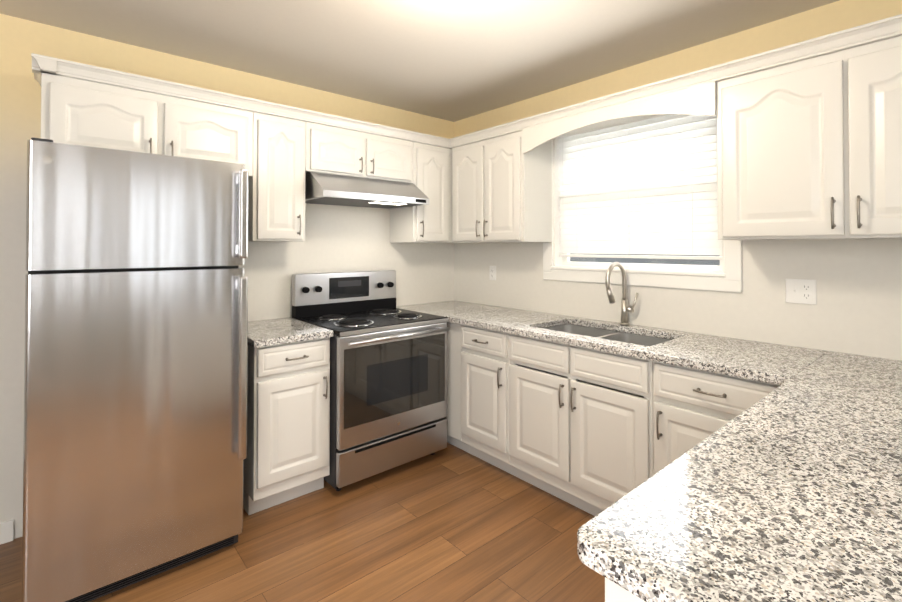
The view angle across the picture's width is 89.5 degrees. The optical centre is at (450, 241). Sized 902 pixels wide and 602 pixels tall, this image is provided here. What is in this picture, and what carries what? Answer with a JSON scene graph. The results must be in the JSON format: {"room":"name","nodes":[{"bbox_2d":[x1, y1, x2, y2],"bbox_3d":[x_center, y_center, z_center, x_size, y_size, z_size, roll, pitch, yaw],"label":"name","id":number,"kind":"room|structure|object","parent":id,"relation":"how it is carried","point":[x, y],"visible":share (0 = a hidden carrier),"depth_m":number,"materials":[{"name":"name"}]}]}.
{"room":"kitchen","nodes":[
{"label":"kitchen","id":0,"kind":"room"},
{"bbox_2d":[0,14,453,538],"bbox_3d":[-1.762,0.174,2.516,4.900,2.470,0.150,1,-1,-41],"label":"wall","id":1,"kind":"structure","parent":0,"point":[344,239],"depth_m":2.66,"materials":[{"name":"paint"}]},
{"bbox_2d":[0,519,13,544],"bbox_3d":[-2.741,1.349,1.545,1.810,0.095,0.014,1,-1,-41],"label":"baseboard","id":2,"kind":"structure","parent":1,"relation":"attached to","point":[6,531],"depth_m":2.11,"materials":[{"name":"white paint"}]},
{"bbox_2d":[41,72,252,176],"bbox_3d":[-1.539,-0.558,2.375,0.890,0.380,0.366,1,-1,-41],"label":"upper cabinet","id":3,"kind":"object","parent":1,"relation":"attached to","point":[83,113],"visible":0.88,"depth_m":2.21,"materials":[{"name":"paint"}]},
{"bbox_2d":[248,112,305,241],"bbox_3d":[-1.085,-0.370,2.765,0.307,0.745,0.366,1,-1,-41],"label":"upper cabinet","id":4,"kind":"object","parent":1,"relation":"attached to","point":[276,197],"visible":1,"depth_m":2.64,"materials":[{"name":"paint"}]},
{"bbox_2d":[305,122,412,182],"bbox_3d":[-0.662,-0.582,3.133,0.806,0.313,0.366,1,-1,-41],"label":"upper cabinet","id":5,"kind":"object","parent":1,"relation":"attached to","point":[334,150],"visible":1,"depth_m":2.98,"materials":[{"name":"paint"}]},
{"bbox_2d":[31,53,450,148],"bbox_3d":[-0.925,-0.759,2.729,2.340,0.060,0.081,1,-1,-41],"label":"crown molding","id":6,"kind":"structure","parent":5,"relation":"attached to","point":[40,63],"depth_m":2.40,"materials":[{"name":"paint"}]},
{"bbox_2d":[305,171,428,208],"bbox_3d":[-0.608,-0.338,3.089,0.784,0.171,0.500,1,-1,-41],"label":"range hood","id":7,"kind":"object","parent":5,"relation":"attached to","point":[333,189],"visible":0.92,"depth_m":2.92,"materials":[{"name":"silver metal"}]},
{"bbox_2d":[390,142,451,242],"bbox_3d":[-0.105,-0.359,3.613,0.664,0.745,0.366,1,-1,-41],"label":"upper cabinet","id":8,"kind":"object","parent":1,"relation":"attached to","point":[431,222],"visible":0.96,"depth_m":3.40,"materials":[{"name":"paint"}]},
{"bbox_2d":[0,442,604,601],"bbox_3d":[-0.136,1.449,0.964,5.350,0.120,4.600,1,-1,-41],"label":"floor","id":9,"kind":"structure","parent":0,"point":[451,523],"depth_m":2.06,"materials":[{"name":"brown wood"}]},
{"bbox_2d":[22,137,248,601],"bbox_3d":[-1.441,0.519,2.093,0.738,1.769,0.783,1,-1,-41],"label":"refrigerator","id":10,"kind":"object","parent":9,"relation":"on","point":[135,374],"visible":1,"depth_m":1.80,"materials":[{"name":"grey metal"}]},
{"bbox_2d":[243,337,329,514],"bbox_3d":[-1.011,0.973,2.620,0.410,0.874,0.656,1,-1,-41],"label":"base cabinet","id":11,"kind":"object","parent":9,"relation":"on","point":[288,423],"visible":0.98,"depth_m":2.38,"materials":[{"name":"white wood"}]},
{"bbox_2d":[248,317,332,347],"bbox_3d":[-1.021,0.517,2.630,0.423,0.037,0.636,1,-1,-41],"label":"countertop","id":12,"kind":"structure","parent":11,"relation":"on","point":[261,333],"depth_m":2.50,"materials":[{"name":"grey stone"}]},
{"bbox_2d":[292,270,449,490],"bbox_3d":[-0.515,0.815,2.966,0.780,1.200,0.730,1,-1,-41],"label":"range","id":13,"kind":"object","parent":9,"relation":"on","point":[388,384],"visible":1,"depth_m":2.75,"materials":[{"name":"grey metal"}]},
{"bbox_2d":[444,322,469,452],"bbox_3d":[0.048,0.984,3.469,0.598,0.874,0.756,1,-1,-41],"label":"base cabinet","id":14,"kind":"object","parent":9,"relation":"on","point":[453,417],"visible":0.21,"depth_m":3.05,"materials":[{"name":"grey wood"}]},
{"bbox_2d":[461,325,517,476],"bbox_3d":[0.411,0.978,3.005,0.656,0.874,0.418,1,-1,-41],"label":"base cabinet","id":15,"kind":"object","parent":9,"relation":"on","point":[485,407],"visible":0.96,"depth_m":2.80,"materials":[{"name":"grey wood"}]},
{"bbox_2d":[509,324,652,515],"bbox_3d":[0.826,0.972,2.525,0.656,0.874,0.848,1,-1,-41],"label":"base cabinet","id":16,"kind":"object","parent":9,"relation":"on","point":[581,427],"visible":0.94,"depth_m":2.30,"materials":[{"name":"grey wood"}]},
{"bbox_2d":[396,300,901,395],"bbox_3d":[0.835,0.515,2.515,0.663,0.037,3.238,1,-1,-41],"label":"countertop","id":17,"kind":"structure","parent":16,"relation":"on","point":[741,358],"depth_m":2.06,"materials":[{"name":"grey stone"}]},
{"bbox_2d":[543,324,669,346],"bbox_3d":[0.842,0.635,2.541,0.446,0.200,0.776,1,-1,-41],"label":"sink","id":18,"kind":"object","parent":17,"relation":"in","point":[649,341],"visible":0.06,"depth_m":2.65,"materials":[{"name":"grey metal"}]},
{"bbox_2d":[605,262,637,325],"bbox_3d":[0.986,0.309,2.637,0.232,0.377,0.110,1,-1,-41],"label":"faucet","id":19,"kind":"object","parent":17,"relation":"on","point":[625,309],"visible":1,"depth_m":2.68,"materials":[{"name":"silver metal"}]},
{"bbox_2d":[605,577,644,601],"bbox_3d":[0.587,0.948,0.669,0.442,0.874,0.573,1,-1,-41],"label":"base cabinet","id":20,"kind":"object","parent":9,"relation":"on","point":[614,592],"depth_m":0.70,"materials":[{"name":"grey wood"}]},
{"bbox_2d":[577,372,901,601],"bbox_3d":[0.917,0.494,0.904,1.320,0.037,0.695,1,-1,-41],"label":"countertop","id":21,"kind":"structure","parent":20,"relation":"on","point":[789,489],"depth_m":0.80,"materials":[{"name":"grey stone"}]},
{"bbox_2d":[653,361,779,474],"bbox_3d":[1.268,0.965,2.014,0.656,0.874,0.498,1,-1,-41],"label":"base cabinet","id":22,"kind":"object","parent":9,"relation":"on","point":[692,408],"visible":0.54,"depth_m":1.89,"materials":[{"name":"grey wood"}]},
{"bbox_2d":[0,0,838,121],"bbox_3d":[-0.306,-1.143,0.850,4.900,0.120,4.600,1,-1,-41],"label":"ceiling","id":23,"kind":"structure","parent":0,"point":[453,60],"depth_m":2.36,"materials":[{"name":"paint"}]},
{"bbox_2d":[454,0,901,360],"bbox_3d":[1.539,0.171,2.330,0.150,2.470,4.450,1,-1,-41],"label":"wall","id":24,"kind":"structure","parent":0,"point":[856,309],"depth_m":2.27,"materials":[{"name":"paint"}]},
{"bbox_2d":[490,266,495,279],"bbox_3d":[0.330,0.253,3.604,0.009,0.114,0.070,1,-1,-41],"label":"outlet","id":25,"kind":"object","parent":24,"relation":"attached to","point":[492,272],"visible":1,"depth_m":3.60,"materials":[{"name":"white plastic"}]},
{"bbox_2d":[452,131,551,242],"bbox_3d":[0.339,-0.363,3.327,0.366,0.745,0.718,1,-1,-41],"label":"upper cabinet","id":26,"kind":"object","parent":24,"relation":"attached to","point":[501,189],"visible":1,"depth_m":3.13,"materials":[{"name":"paint"}]},
{"bbox_2d":[522,81,716,153],"bbox_3d":[0.964,-0.660,2.637,0.328,0.170,1.148,1,-1,-41],"label":"window valance","id":27,"kind":"object","parent":24,"relation":"attached to","point":[699,100],"visible":0.96,"depth_m":2.41,"materials":[{"name":"paint"}]},
{"bbox_2d":[543,137,741,292],"bbox_3d":[1.114,-0.297,2.809,0.174,1.125,1.234,1,-1,-41],"label":"window","id":28,"kind":"structure","parent":24,"relation":"in","point":[726,275],"depth_m":2.70,"materials":[{"name":"white paint"}]},
{"bbox_2d":[558,103,721,259],"bbox_3d":[1.095,-0.331,2.793,0.054,0.870,1.038,1,-1,-41],"label":"window blinds","id":29,"kind":"object","parent":28,"relation":"attached to","point":[645,186],"visible":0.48,"depth_m":2.73,"materials":[{"name":"white plastic"}]},
{"bbox_2d":[785,279,815,304],"bbox_3d":[1.621,0.234,2.109,0.014,0.114,0.116,1,-1,-41],"label":"outlet","id":30,"kind":"object","parent":24,"relation":"attached to","point":[800,291],"visible":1,"depth_m":2.11,"materials":[{"name":"white plastic"}]},
{"bbox_2d":[717,36,901,239],"bbox_3d":[1.625,-0.383,1.840,0.366,0.745,0.915,1,-1,-41],"label":"upper cabinet","id":31,"kind":"object","parent":24,"relation":"attached to","point":[809,149],"visible":1,"depth_m":1.82,"materials":[{"name":"paint"}]},
{"bbox_2d":[451,14,901,148],"bbox_3d":[0.904,-0.763,2.471,0.081,0.060,2.866,1,-1,-41],"label":"crown molding","id":32,"kind":"structure","parent":31,"relation":"attached to","point":[872,32],"depth_m":2.06,"materials":[{"name":"paint"}]},
{"label":"outside","id":33,"kind":"structure","parent":0,"visible":0},
{"bbox_2d":[570,253,719,265],"bbox_3d":[1.683,0.739,3.287,0.030,1.360,3.090,1,-1,-41],"label":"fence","id":34,"kind":"object","parent":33,"point":[647,261],"depth_m":3.47,"materials":[{"name":"grey"}]}
]}

